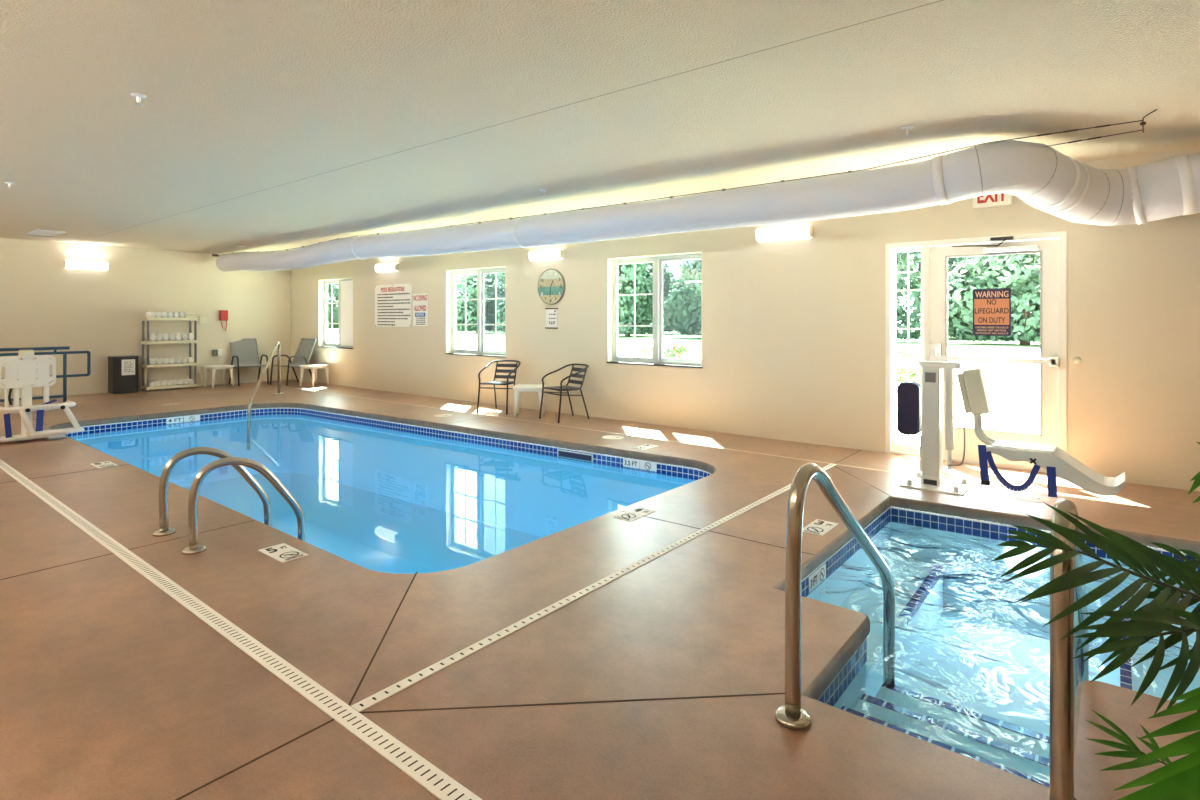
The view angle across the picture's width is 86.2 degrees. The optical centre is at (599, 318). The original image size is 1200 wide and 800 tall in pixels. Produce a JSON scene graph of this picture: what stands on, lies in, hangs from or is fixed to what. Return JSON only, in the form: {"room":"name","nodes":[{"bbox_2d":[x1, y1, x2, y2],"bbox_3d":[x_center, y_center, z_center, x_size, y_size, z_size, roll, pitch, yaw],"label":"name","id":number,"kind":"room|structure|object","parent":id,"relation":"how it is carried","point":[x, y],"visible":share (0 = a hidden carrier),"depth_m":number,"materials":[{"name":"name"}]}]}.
{"room":"indoor swimming pool","nodes":[
{"label":"indoor swimming pool","id":0,"kind":"room"},
{"bbox_2d":[0,238,290,398],"bbox_3d":[-9.865,0.005,11.333,0.200,2.750,9.100,0,0,39],"label":"wall","id":1,"kind":"structure","parent":0,"point":[44,303],"depth_m":12.26,"materials":[{"name":"beige paint"}]},
{"bbox_2d":[63,260,108,269],"bbox_3d":[-9.360,-0.980,11.709,0.117,0.150,0.650,0,0,39],"label":"wall lamp","id":2,"kind":"object","parent":1,"relation":"attached to","point":[67,264],"visible":1,"depth_m":11.66,"materials":[{"name":"white glass"}]},
{"bbox_2d":[199,316,208,323],"bbox_3d":[-8.180,0.020,13.250,0.022,0.180,0.180,0,0,39],"label":"cover","id":3,"kind":"object","parent":1,"relation":"attached to","point":[202,319],"visible":1,"depth_m":13.24,"materials":[{"name":"beige paint"}]},
{"bbox_2d":[213,349,221,355],"bbox_3d":[-7.994,0.700,13.428,0.089,0.140,0.170,0,0,39],"label":"wall outlet","id":4,"kind":"object","parent":1,"relation":"attached to","point":[218,352],"visible":1,"depth_m":13.40,"materials":[{"name":"white plastic"}]},
{"bbox_2d":[219,310,227,330],"bbox_3d":[-7.928,0.037,13.522,0.075,0.444,0.150,0,0,39],"label":"phone","id":5,"kind":"object","parent":1,"relation":"attached to","point":[223,314],"visible":1,"depth_m":13.50,"materials":[{"name":"red plastic"}]},
{"bbox_2d":[0,379,1199,799],"bbox_3d":[-3.167,1.381,5.947,16.990,0.004,8.700,0,0,39],"label":"floor","id":6,"kind":"structure","parent":0,"point":[664,680],"depth_m":2.75,"materials":[{"name":"concrete"}]},
{"bbox_2d":[0,350,83,442],"bbox_3d":[-6.374,0.865,7.217,0.660,1.030,0.780,0,0,39],"label":"lift","id":7,"kind":"object","parent":6,"relation":"on","point":[23,375],"visible":1,"depth_m":7.22,"materials":[{"name":"white plastic"}]},
{"bbox_2d":[0,346,90,401],"bbox_3d":[-9.675,0.917,9.629,0.140,0.926,3.282,0,0,39],"label":"ramp railing","id":8,"kind":"object","parent":6,"relation":"on","point":[64,376],"visible":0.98,"depth_m":10.62,"materials":[{"name":"grey metal"}]},
{"bbox_2d":[91,461,118,468],"bbox_3d":[-4.684,1.378,6.064,0.306,0.008,0.150,0,0,39],"label":"depth marker","id":9,"kind":"object","parent":6,"relation":"on","point":[106,464],"visible":1,"depth_m":6.06,"materials":[{"name":"white tile"}]},
{"bbox_2d":[108,355,138,393],"bbox_3d":[-8.911,1.038,12.016,0.402,0.685,0.410,0,0,39],"label":"trash bin","id":10,"kind":"object","parent":6,"relation":"on","point":[122,370],"visible":1,"depth_m":11.88,"materials":[{"name":"black paint"}]},
{"bbox_2d":[141,318,196,391],"bbox_3d":[-8.453,0.677,12.610,0.334,1.405,0.864,0,0,39],"label":"towel rack","id":11,"kind":"object","parent":6,"relation":"on","point":[190,320],"visible":0.95,"depth_m":12.49,"materials":[{"name":"beige plastic"}]},
{"bbox_2d":[145,381,154,385],"bbox_3d":[-8.646,1.243,12.337,0.270,0.090,0.084,0,0,39],"label":"rolled towel","id":12,"kind":"object","parent":11,"relation":"on","point":[151,383],"visible":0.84,"depth_m":12.27,"materials":[{"name":"white fabric"}]},
{"bbox_2d":[145,333,155,340],"bbox_3d":[-8.638,0.346,12.339,0.270,0.138,0.096,0,0,38],"label":"rolled towel","id":13,"kind":"object","parent":11,"relation":"on","point":[152,336],"visible":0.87,"depth_m":12.27,"materials":[{"name":"white fabric"}]},
{"bbox_2d":[145,358,155,363],"bbox_3d":[-8.645,0.814,12.344,0.270,0.106,0.096,0,0,39],"label":"rolled towel","id":14,"kind":"object","parent":11,"relation":"on","point":[151,361],"visible":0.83,"depth_m":12.28,"materials":[{"name":"white fabric"}]},
{"bbox_2d":[146,312,155,316],"bbox_3d":[-8.636,-0.086,12.332,0.270,0.106,0.089,0,0,39],"label":"rolled towel","id":15,"kind":"object","parent":11,"relation":"on","point":[148,314],"visible":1,"depth_m":12.26,"materials":[{"name":"white fabric"}]},
{"bbox_2d":[154,333,162,340],"bbox_3d":[-8.567,0.346,12.421,0.270,0.138,0.096,0,0,38],"label":"rolled towel","id":16,"kind":"object","parent":11,"relation":"on","point":[159,336],"visible":0.81,"depth_m":12.35,"materials":[{"name":"white fabric"}]},
{"bbox_2d":[154,358,162,363],"bbox_3d":[-8.566,0.814,12.420,0.270,0.106,0.096,0,0,39],"label":"rolled towel","id":17,"kind":"object","parent":11,"relation":"on","point":[158,360],"visible":0.81,"depth_m":12.35,"materials":[{"name":"white fabric"}]},
{"bbox_2d":[160,358,168,363],"bbox_3d":[-8.501,0.814,12.507,0.270,0.106,0.096,0,0,39],"label":"rolled towel","id":18,"kind":"object","parent":11,"relation":"on","point":[165,360],"visible":0.82,"depth_m":12.43,"materials":[{"name":"white fabric"}]},
{"bbox_2d":[161,333,168,339],"bbox_3d":[-8.509,0.346,12.514,0.270,0.138,0.096,0,0,38],"label":"rolled towel","id":19,"kind":"object","parent":11,"relation":"on","point":[165,335],"visible":0.76,"depth_m":12.44,"materials":[{"name":"white fabric"}]},
{"bbox_2d":[142,318,195,320],"bbox_3d":[-8.453,0.003,12.610,0.330,0.055,0.860,0,0,39],"label":"shelf","id":20,"kind":"object","parent":11,"relation":"attached to","point":[143,319],"depth_m":12.46,"materials":[{"name":"beige plastic"}]},
{"bbox_2d":[142,340,195,343],"bbox_3d":[-8.453,0.453,12.610,0.330,0.055,0.860,0,0,39],"label":"shelf","id":21,"kind":"object","parent":11,"relation":"attached to","point":[166,341],"depth_m":12.49,"materials":[{"name":"beige plastic"}]},
{"bbox_2d":[142,362,195,367],"bbox_3d":[-8.453,0.902,12.610,0.330,0.055,0.860,0,0,39],"label":"shelf","id":22,"kind":"object","parent":11,"relation":"attached to","point":[189,364],"depth_m":12.48,"materials":[{"name":"beige plastic"}]},
{"bbox_2d":[142,383,195,389],"bbox_3d":[-8.453,1.323,12.610,0.330,0.055,0.860,0,0,39],"label":"shelf","id":23,"kind":"object","parent":11,"relation":"attached to","point":[147,387],"depth_m":12.46,"materials":[{"name":"beige plastic"}]},
{"bbox_2d":[167,333,174,339],"bbox_3d":[-8.440,0.346,12.598,0.270,0.138,0.096,0,0,39],"label":"rolled towel","id":24,"kind":"object","parent":11,"relation":"on","point":[171,335],"visible":0.8,"depth_m":12.52,"materials":[{"name":"white fabric"}]},
{"bbox_2d":[167,358,174,362],"bbox_3d":[-8.442,0.814,12.599,0.270,0.106,0.096,0,0,39],"label":"rolled towel","id":25,"kind":"object","parent":11,"relation":"on","point":[171,360],"visible":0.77,"depth_m":12.53,"materials":[{"name":"white fabric"}]},
{"bbox_2d":[173,357,181,362],"bbox_3d":[-8.364,0.814,12.676,0.270,0.106,0.096,0,0,39],"label":"rolled towel","id":26,"kind":"object","parent":11,"relation":"on","point":[177,360],"visible":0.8,"depth_m":12.61,"materials":[{"name":"white fabric"}]},
{"bbox_2d":[174,333,181,339],"bbox_3d":[-8.364,0.346,12.676,0.270,0.138,0.096,0,0,39],"label":"rolled towel","id":27,"kind":"object","parent":11,"relation":"on","point":[178,336],"visible":0.76,"depth_m":12.59,"materials":[{"name":"white fabric"}]},
{"bbox_2d":[179,357,187,362],"bbox_3d":[-8.297,0.814,12.762,0.270,0.106,0.096,0,0,39],"label":"rolled towel","id":28,"kind":"object","parent":11,"relation":"on","point":[184,359],"visible":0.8,"depth_m":12.69,"materials":[{"name":"white fabric"}]},
{"bbox_2d":[180,333,187,339],"bbox_3d":[-8.293,0.346,12.758,0.270,0.138,0.096,0,0,39],"label":"rolled towel","id":29,"kind":"object","parent":11,"relation":"on","point":[184,335],"visible":0.78,"depth_m":12.69,"materials":[{"name":"white fabric"}]},
{"bbox_2d":[181,313,194,317],"bbox_3d":[-8.244,-0.073,12.839,0.240,0.094,0.180,0,0,39],"label":"folded towels","id":30,"kind":"object","parent":11,"relation":"on","point":[187,315],"visible":0.84,"depth_m":12.78,"materials":[{"name":"beige fabric"}]},
{"bbox_2d":[186,357,193,362],"bbox_3d":[-8.226,0.814,12.844,0.270,0.106,0.096,0,0,39],"label":"rolled towel","id":31,"kind":"object","parent":11,"relation":"on","point":[190,359],"visible":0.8,"depth_m":12.77,"materials":[{"name":"white fabric"}]},
{"bbox_2d":[187,333,193,339],"bbox_3d":[-8.229,0.346,12.846,0.270,0.138,0.096,0,0,39],"label":"rolled towel","id":32,"kind":"object","parent":11,"relation":"on","point":[190,335],"visible":0.77,"depth_m":12.77,"materials":[{"name":"white fabric"}]},
{"bbox_2d":[203,365,233,387],"bbox_3d":[-7.816,1.170,13.163,0.460,0.425,0.460,0,0,37],"label":"side table","id":33,"kind":"object","parent":6,"relation":"on","point":[213,367],"visible":1,"depth_m":13.11,"materials":[{"name":"white plastic"}]},
{"bbox_2d":[152,447,305,554],"bbox_3d":[-2.412,1.492,4.213,0.624,1.276,0.747,0,0,39],"label":"pool ladder","id":34,"kind":"object","parent":6,"relation":"attached to","point":[238,463],"visible":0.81,"depth_m":4.11,"materials":[{"name":"silver metal"}]},
{"bbox_2d":[0,459,481,799],"bbox_3d":[-4.245,1.379,4.934,15.200,0.007,0.072,0,0,39],"label":"drain","id":35,"kind":"object","parent":6,"relation":"on","point":[444,787],"visible":1,"depth_m":2.49,"materials":[{"name":"white plastic"}]},
{"bbox_2d":[229,338,268,385],"bbox_3d":[-7.462,0.904,13.616,0.730,0.964,0.594,0,0,45],"label":"armchair","id":36,"kind":"object","parent":6,"relation":"on","point":[244,352],"visible":0.92,"depth_m":13.75,"materials":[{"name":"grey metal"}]},
{"bbox_2d":[246,342,283,449],"bbox_3d":[-5.657,1.196,10.790,0.178,1.572,2.269,0,0,-14],"label":"pool handrail","id":37,"kind":"object","parent":6,"relation":"attached to","point":[277,344],"visible":1,"depth_m":10.55,"materials":[{"name":"silver metal"}]},
{"bbox_2d":[258,543,308,562],"bbox_3d":[-1.869,1.378,3.787,0.306,0.008,0.150,0,0,39],"label":"depth marker","id":38,"kind":"object","parent":6,"relation":"on","point":[283,552],"visible":1,"depth_m":3.78,"materials":[{"name":"white tile"}]},
{"bbox_2d":[270,338,316,385],"bbox_3d":[-6.501,0.904,13.629,0.594,0.964,0.730,0,0,31],"label":"armchair","id":39,"kind":"object","parent":6,"relation":"on","point":[303,353],"visible":0.87,"depth_m":13.77,"materials":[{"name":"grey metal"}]},
{"bbox_2d":[299,364,329,386],"bbox_3d":[-5.918,1.170,13.305,0.460,0.425,0.460,0,0,27],"label":"side table","id":40,"kind":"object","parent":6,"relation":"on","point":[313,367],"visible":1,"depth_m":13.21,"materials":[{"name":"white plastic"}]},
{"bbox_2d":[49,403,715,573],"bbox_3d":[-3.029,1.955,7.200,8.163,1.150,3.535,0,0,39],"label":"swimming pool","id":41,"kind":"object","parent":6,"relation":"in","point":[375,492],"visible":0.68,"depth_m":8.43,"materials":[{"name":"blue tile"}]},
{"bbox_2d":[434,414,451,416],"bbox_3d":[-2.242,1.377,9.181,0.260,0.006,0.260,0,0,39],"label":"lid","id":42,"kind":"object","parent":6,"relation":"on","point":[437,415],"visible":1,"depth_m":9.15,"materials":[{"name":"beige"}]},
{"bbox_2d":[477,360,520,414],"bbox_3d":[-1.492,1.007,9.594,0.536,0.753,0.570,0,0,17],"label":"slatted chair","id":43,"kind":"object","parent":6,"relation":"on","point":[509,376],"visible":0.92,"depth_m":9.68,"materials":[{"name":"black paint"}]},
{"bbox_2d":[513,384,546,417],"bbox_3d":[-1.003,1.170,9.173,0.460,0.425,0.460,0,0,-1],"label":"side table","id":44,"kind":"object","parent":6,"relation":"on","point":[519,388],"visible":0.82,"depth_m":8.98,"materials":[{"name":"white plastic"}]},
{"bbox_2d":[539,363,589,422],"bbox_3d":[-0.474,1.007,8.853,0.570,0.753,0.536,0,0,-37],"label":"slatted chair","id":45,"kind":"object","parent":6,"relation":"on","point":[566,387],"visible":1,"depth_m":8.86,"materials":[{"name":"black paint"}]},
{"bbox_2d":[351,464,835,711],"bbox_3d":[0.677,1.379,4.181,0.057,0.007,4.915,0,0,39],"label":"drain","id":46,"kind":"object","parent":6,"relation":"on","point":[393,689],"visible":0.82,"depth_m":2.96,"materials":[{"name":"white plastic"}]},
{"bbox_2d":[602,435,623,438],"bbox_3d":[0.155,1.377,7.485,0.260,0.006,0.260,0,0,39],"label":"lid","id":47,"kind":"object","parent":6,"relation":"on","point":[607,436],"visible":1,"depth_m":7.45,"materials":[{"name":"beige"}]},
{"bbox_2d":[614,507,654,521],"bbox_3d":[0.247,1.378,4.536,0.150,0.008,0.306,0,0,39],"label":"depth marker","id":48,"kind":"object","parent":6,"relation":"on","point":[631,515],"visible":1,"depth_m":4.52,"materials":[{"name":"white tile"}]},
{"bbox_2d":[631,444,657,449],"bbox_3d":[0.481,1.378,6.902,0.150,0.008,0.306,0,0,39],"label":"depth marker","id":49,"kind":"object","parent":6,"relation":"on","point":[646,446],"visible":1,"depth_m":6.87,"materials":[{"name":"white tile"}]},
{"bbox_2d":[802,519,838,535],"bbox_3d":[1.452,1.378,4.247,0.150,0.008,0.306,0,0,39],"label":"depth marker","id":50,"kind":"object","parent":6,"relation":"on","point":[817,527],"visible":0.99,"depth_m":4.24,"materials":[{"name":"white tile"}]},
{"bbox_2d":[773,496,1199,787],"bbox_3d":[2.062,1.770,3.302,1.833,0.780,3.138,0,0,39],"label":"hot tub","id":51,"kind":"object","parent":6,"relation":"in","point":[972,660],"visible":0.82,"depth_m":4.06,"materials":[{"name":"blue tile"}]},
{"bbox_2d":[775,463,894,729],"bbox_3d":[1.033,1.161,2.670,0.120,1.278,1.295,0,0,39],"label":"handrail","id":52,"kind":"object","parent":51,"relation":"attached to","point":[790,715],"visible":1,"depth_m":2.21,"materials":[{"name":"silver metal"}]},
{"bbox_2d":[1049,499,1088,799],"bbox_3d":[1.620,1.161,2.198,0.120,1.278,1.295,0,0,39],"label":"handrail","id":53,"kind":"object","parent":51,"relation":"attached to","point":[1066,672],"visible":0.62,"depth_m":1.73,"materials":[{"name":"silver metal"}]},
{"bbox_2d":[897,360,1125,497],"bbox_3d":[3.155,0.865,5.040,1.511,1.030,0.470,0,0,39],"label":"lift","id":54,"kind":"object","parent":6,"relation":"on","point":[919,407],"visible":1,"depth_m":5.18,"materials":[{"name":"white"}]},
{"bbox_2d":[1010,493,1049,502],"bbox_3d":[3.311,1.377,4.947,0.260,0.006,0.260,0,0,39],"label":"lid","id":55,"kind":"object","parent":6,"relation":"on","point":[1019,496],"visible":0.99,"depth_m":4.93,"materials":[{"name":"beige"}]},
{"bbox_2d":[991,442,1199,799],"bbox_3d":[1.697,0.839,1.183,1.560,1.082,1.945,0,0,39],"label":"potted palm","id":56,"kind":"object","parent":6,"relation":"on","point":[1179,779],"visible":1,"depth_m":1.28,"materials":[{"name":"green plant"}]},
{"bbox_2d":[0,0,1199,253],"bbox_3d":[-3.167,-1.444,5.947,17.390,0.152,9.100,0,0,39],"label":"ceiling","id":57,"kind":"structure","parent":0,"point":[260,125],"depth_m":3.95,"materials":[{"name":"beige paint"}]},
{"bbox_2d":[4,182,14,188],"bbox_3d":[-5.944,-1.339,6.460,0.080,0.061,0.080,0,0,39],"label":"sprinkler head","id":58,"kind":"object","parent":57,"relation":"attached to","point":[8,183],"visible":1,"depth_m":6.45},
{"bbox_2d":[26,229,64,236],"bbox_3d":[-8.790,-1.355,10.173,0.770,0.030,0.340,0,0,39],"label":"ceiling vent","id":59,"kind":"object","parent":57,"relation":"in","point":[43,233],"visible":1,"depth_m":10.13,"materials":[{"name":"white metal"}]},
{"bbox_2d":[131,93,145,105],"bbox_3d":[-2.823,-1.339,3.925,0.080,0.061,0.080,0,0,39],"label":"sprinkler head","id":60,"kind":"object","parent":57,"relation":"attached to","point":[138,96],"visible":1,"depth_m":3.92},
{"bbox_2d":[902,126,913,136],"bbox_3d":[2.198,-1.339,4.585,0.080,0.061,0.080,0,0,39],"label":"sprinkler head","id":61,"kind":"object","parent":57,"relation":"attached to","point":[906,128],"visible":1,"depth_m":4.58},
{"bbox_2d":[1140,109,1157,132],"bbox_3d":[3.620,-1.307,4.238,0.034,0.134,0.099,0,0,-15],"label":"ceiling hook","id":62,"kind":"object","parent":57,"relation":"attached to","point":[1142,123],"visible":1,"depth_m":4.26,"materials":[{"name":"grey metal"}]},
{"bbox_2d":[212,120,1142,256],"bbox_3d":[-2.250,-1.274,8.810,14.831,0.162,0.137,0,0,38],"label":"cable","id":63,"kind":"object","parent":62,"relation":"hanging from","point":[850,171],"visible":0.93,"depth_m":5.71,"materials":[{"name":"grey metal"}]},
{"bbox_2d":[216,140,1199,271],"bbox_3d":[-0.960,-1.034,8.495,16.738,0.600,1.412,0,0,39],"label":"air duct","id":64,"kind":"object","parent":63,"relation":"hanging from","point":[1050,181],"visible":1,"depth_m":5.25,"materials":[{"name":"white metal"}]},
{"bbox_2d":[1136,152,1199,221],"bbox_3d":[5.002,-1.006,4.319,2.213,0.527,0.440,0,0,39],"label":"air duct","id":65,"kind":"object","parent":64,"relation":"attached to","point":[1167,188],"depth_m":4.74,"materials":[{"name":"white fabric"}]},
{"bbox_2d":[1046,130,1141,146],"bbox_3d":[3.168,-1.240,4.700,1.246,0.046,0.061,0,0,41],"label":"cable","id":66,"kind":"object","parent":62,"relation":"hanging from","point":[1137,130],"visible":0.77,"depth_m":4.46,"materials":[{"name":"grey metal"}]},
{"bbox_2d":[291,148,1199,491],"bbox_3d":[-0.379,0.005,9.415,16.990,2.750,0.200,0,0,39],"label":"wall","id":67,"kind":"structure","parent":0,"point":[793,331],"depth_m":7.17,"materials":[{"name":"beige paint"}]},
{"bbox_2d":[318,277,352,348],"bbox_3d":[-5.493,-0.117,13.507,1.400,1.456,0.192,0,0,39],"label":"window","id":68,"kind":"structure","parent":67,"relation":"in","point":[345,285],"depth_m":13.49,"materials":[{"name":"grey plastic"}]},
{"bbox_2d":[340,280,352,345],"bbox_3d":[-5.215,-0.120,13.314,0.605,1.350,0.025,0,0,39],"label":"window reveal","id":69,"kind":"object","parent":68,"relation":"attached to","point":[346,286],"depth_m":13.34,"materials":[{"name":"white paint"}]},
{"bbox_2d":[375,263,398,272],"bbox_3d":[-4.051,-0.970,12.165,0.650,0.150,0.117,0,0,39],"label":"wall lamp","id":70,"kind":"object","parent":67,"relation":"attached to","point":[391,267],"visible":1,"depth_m":12.08,"materials":[{"name":"white glass"}]},
{"bbox_2d":[375,283,411,326],"bbox_3d":[-3.921,-0.255,12.127,1.190,0.800,0.011,0,0,39],"label":"sign","id":71,"kind":"object","parent":67,"relation":"attached to","point":[393,302],"visible":1,"depth_m":12.11,"materials":[{"name":"white"}]},
{"bbox_2d":[378,293,409,324],"bbox_3d":[-3.896,-0.180,12.105,1.066,0.605,0.001,0,0,39],"label":"print","id":72,"kind":"object","parent":71,"relation":"attached to","point":[393,308],"depth_m":12.09,"materials":[{"name":"black"}]},
{"bbox_2d":[413,293,427,325],"bbox_3d":[-3.246,-0.165,11.586,0.440,0.590,0.008,0,0,39],"label":"sign","id":73,"kind":"object","parent":67,"relation":"attached to","point":[420,301],"visible":1,"depth_m":11.58,"materials":[{"name":"white"}]},
{"bbox_2d":[416,318,424,324],"bbox_3d":[-3.233,0.039,11.574,0.265,0.126,0.001,0,0,39],"label":"print","id":74,"kind":"object","parent":73,"relation":"attached to","point":[419,321],"depth_m":11.58,"materials":[{"name":"black"}]},
{"bbox_2d":[445,266,505,357],"bbox_3d":[-2.033,-0.117,10.725,1.520,1.456,0.192,0,0,39],"label":"window","id":75,"kind":"structure","parent":67,"relation":"in","point":[451,299],"depth_m":10.81,"materials":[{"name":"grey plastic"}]},
{"bbox_2d":[529,249,564,261],"bbox_3d":[-0.809,-0.950,9.558,0.650,0.150,0.117,0,0,39],"label":"wall lamp","id":76,"kind":"object","parent":67,"relation":"attached to","point":[555,254],"visible":1,"depth_m":9.48,"materials":[{"name":"white glass"}]},
{"bbox_2d":[538,269,564,304],"bbox_3d":[-0.725,-0.480,9.543,0.536,0.536,0.034,0,0,39],"label":"wall clock","id":77,"kind":"object","parent":67,"relation":"attached to","point":[551,283],"visible":1,"depth_m":9.52,"materials":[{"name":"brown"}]},
{"bbox_2d":[545,308,557,328],"bbox_3d":[-0.723,-0.010,9.554,0.250,0.308,0.013,0,0,39],"label":"paper notice","id":78,"kind":"object","parent":67,"relation":"attached to","point":[551,313],"visible":1,"depth_m":9.55,"materials":[{"name":"white paper"}]},
{"bbox_2d":[606,251,702,367],"bbox_3d":[0.738,-0.117,8.497,1.510,1.456,0.192,0,0,39],"label":"window","id":79,"kind":"structure","parent":67,"relation":"in","point":[657,259],"depth_m":8.55,"materials":[{"name":"grey plastic"}]},
{"bbox_2d":[755,225,812,242],"bbox_3d":[2.067,-0.965,7.246,0.650,0.150,0.117,0,0,39],"label":"wall lamp","id":80,"kind":"object","parent":67,"relation":"attached to","point":[797,232],"visible":1,"depth_m":7.19,"materials":[{"name":"white glass"}]},
{"bbox_2d":[885,231,1066,472],"bbox_3d":[3.552,0.302,6.165,1.510,2.155,0.200,0,0,39],"label":"door","id":81,"kind":"structure","parent":67,"relation":"in","point":[1051,246],"depth_m":6.07,"materials":[{"name":"white paint"}]},
{"bbox_2d":[973,288,1010,335],"bbox_3d":[3.696,-0.065,6.056,0.310,0.445,0.006,0,0,39],"label":"warning sign","id":82,"kind":"object","parent":81,"relation":"attached to","point":[991,307],"visible":1,"depth_m":6.05,"materials":[{"name":"orange"}]},
{"bbox_2d":[973,193,1011,208],"bbox_3d":[3.670,-1.155,6.001,0.310,0.210,0.047,0,0,39],"label":"exit sign","id":83,"kind":"object","parent":67,"relation":"attached to","point":[1001,199],"visible":0.48,"depth_m":5.98,"materials":[{"name":"white plastic"}]},
{"bbox_2d":[1073,357,1080,363],"bbox_3d":[4.165,0.360,5.603,0.060,0.060,0.048,0,0,39],"label":"bumper cover","id":84,"kind":"object","parent":67,"relation":"attached to","point":[1077,360],"visible":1,"depth_m":5.59,"materials":[{"name":"beige plastic"}]},
{"label":"outside","id":85,"kind":"structure","parent":0,"visible":0},
{"bbox_2d":[328,332,1039,411],"bbox_3d":[-17.637,1.450,41.899,200.000,0.100,28.800,0,0,39],"label":"lawn","id":86,"kind":"structure","parent":85,"point":[1017,387],"depth_m":19.74,"materials":[{"name":"green plant"}]},
{"bbox_2d":[631,338,652,357],"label":"flower planter","id":87,"kind":"object","parent":86,"relation":"on","point":[645,350],"depth_m":10.35,"materials":[{"name":"beige ceramic"}]},
{"bbox_2d":[663,339,687,358],"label":"flower planter","id":88,"kind":"object","parent":86,"relation":"on","point":[679,352],"depth_m":10.20,"materials":[{"name":"green plant"}]},
{"bbox_2d":[896,347,920,386],"bbox_3d":[5.346,0.746,12.255,1.751,1.317,1.868,0,0,-21],"label":"bush","id":89,"kind":"object","parent":86,"relation":"on","point":[912,374],"visible":0.09,"depth_m":11.81,"materials":[{"name":"green plant"}]},
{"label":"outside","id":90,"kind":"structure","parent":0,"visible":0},
{"bbox_2d":[896,402,1039,445],"bbox_3d":[5.859,1.438,7.287,8.000,0.105,4.300,0,0,39],"label":"patio","id":91,"kind":"structure","parent":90,"point":[997,419],"depth_m":8.59,"materials":[{"name":"beige"}]},
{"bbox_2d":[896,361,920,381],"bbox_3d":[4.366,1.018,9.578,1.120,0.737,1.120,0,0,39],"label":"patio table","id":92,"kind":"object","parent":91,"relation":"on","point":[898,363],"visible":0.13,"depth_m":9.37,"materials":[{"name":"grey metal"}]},
{"bbox_2d":[896,356,920,393],"bbox_3d":[3.980,0.924,8.321,0.576,0.914,0.506,0,0,-21],"label":"patio chair","id":93,"kind":"object","parent":91,"relation":"on","point":[902,358],"visible":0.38,"depth_m":8.05,"materials":[{"name":"grey metal"}]},
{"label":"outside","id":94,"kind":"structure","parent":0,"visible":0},
{"bbox_2d":[328,328,1039,348],"bbox_3d":[8.306,1.445,74.162,200.000,0.110,54.000,0,0,39],"label":"grass","id":95,"kind":"structure","parent":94,"point":[953,342],"depth_m":41.48,"materials":[{"name":"green plant"}]},
{"bbox_2d":[328,283,337,328],"bbox_3d":[-34.784,-2.173,80.635,8.271,7.161,7.193,0,0,39],"label":"tree","id":96,"kind":"object","parent":95,"relation":"on","point":[332,288],"visible":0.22,"depth_m":78.30,"materials":[{"name":"green plant"}]},
{"bbox_2d":[456,273,504,332],"bbox_3d":[-11.891,-2.173,63.154,7.193,7.161,8.149,0,0,39],"label":"tree","id":97,"kind":"object","parent":95,"relation":"on","point":[489,278],"visible":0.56,"depth_m":61.07,"materials":[{"name":"green plant"}]},
{"bbox_2d":[496,272,504,331],"bbox_3d":[-5.138,-3.277,56.540,8.527,9.368,5.809,0,0,33],"label":"tree","id":98,"kind":"object","parent":95,"relation":"on","point":[499,275],"visible":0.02,"depth_m":56.92,"materials":[{"name":"green plant"}]},
{"bbox_2d":[618,262,666,335],"bbox_3d":[2.087,-3.122,51.374,5.932,9.058,8.336,0,0,29],"label":"tree","id":99,"kind":"object","parent":95,"relation":"on","point":[643,271],"visible":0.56,"depth_m":49.24,"materials":[{"name":"green plant"}]},
{"bbox_2d":[648,262,681,333],"bbox_3d":[5.618,-2.173,60.230,8.149,7.161,7.193,0,0,39],"label":"tree","id":100,"kind":"object","parent":95,"relation":"on","point":[669,282],"visible":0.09,"depth_m":58.79,"materials":[{"name":"green plant"}]},
{"bbox_2d":[664,259,700,336],"bbox_3d":[8.549,-2.173,45.683,8.149,7.161,7.193,0,0,39],"label":"tree","id":101,"kind":"object","parent":95,"relation":"on","point":[685,309],"visible":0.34,"depth_m":45.36,"materials":[{"name":"green plant"}]},
{"bbox_2d":[897,254,903,321],"bbox_3d":[18.930,-3.122,49.623,8.336,9.058,5.932,0,0,29],"label":"tree","id":102,"kind":"object","parent":95,"relation":"on","point":[898,300],"visible":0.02,"depth_m":48.63,"materials":[{"name":"green plant"}]},
{"bbox_2d":[896,251,920,339],"bbox_3d":[16.094,-3.122,39.713,8.336,9.058,5.932,0,0,29],"label":"tree","id":103,"kind":"object","parent":95,"relation":"on","point":[901,261],"visible":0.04,"depth_m":38.15,"materials":[{"name":"green plant"}]},
{"bbox_2d":[909,257,972,336],"bbox_3d":[25.405,-2.173,44.932,7.193,7.161,8.149,0,0,39],"label":"tree","id":104,"kind":"object","parent":95,"relation":"on","point":[953,261],"visible":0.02,"depth_m":43.91,"materials":[{"name":"green plant"}]},
{"bbox_2d":[948,253,1039,344],"bbox_3d":[22.576,-2.173,34.403,8.149,7.161,7.193,0,0,39],"label":"tree","id":105,"kind":"object","parent":95,"relation":"on","point":[1020,273],"visible":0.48,"depth_m":33.78,"materials":[{"name":"green plant"}]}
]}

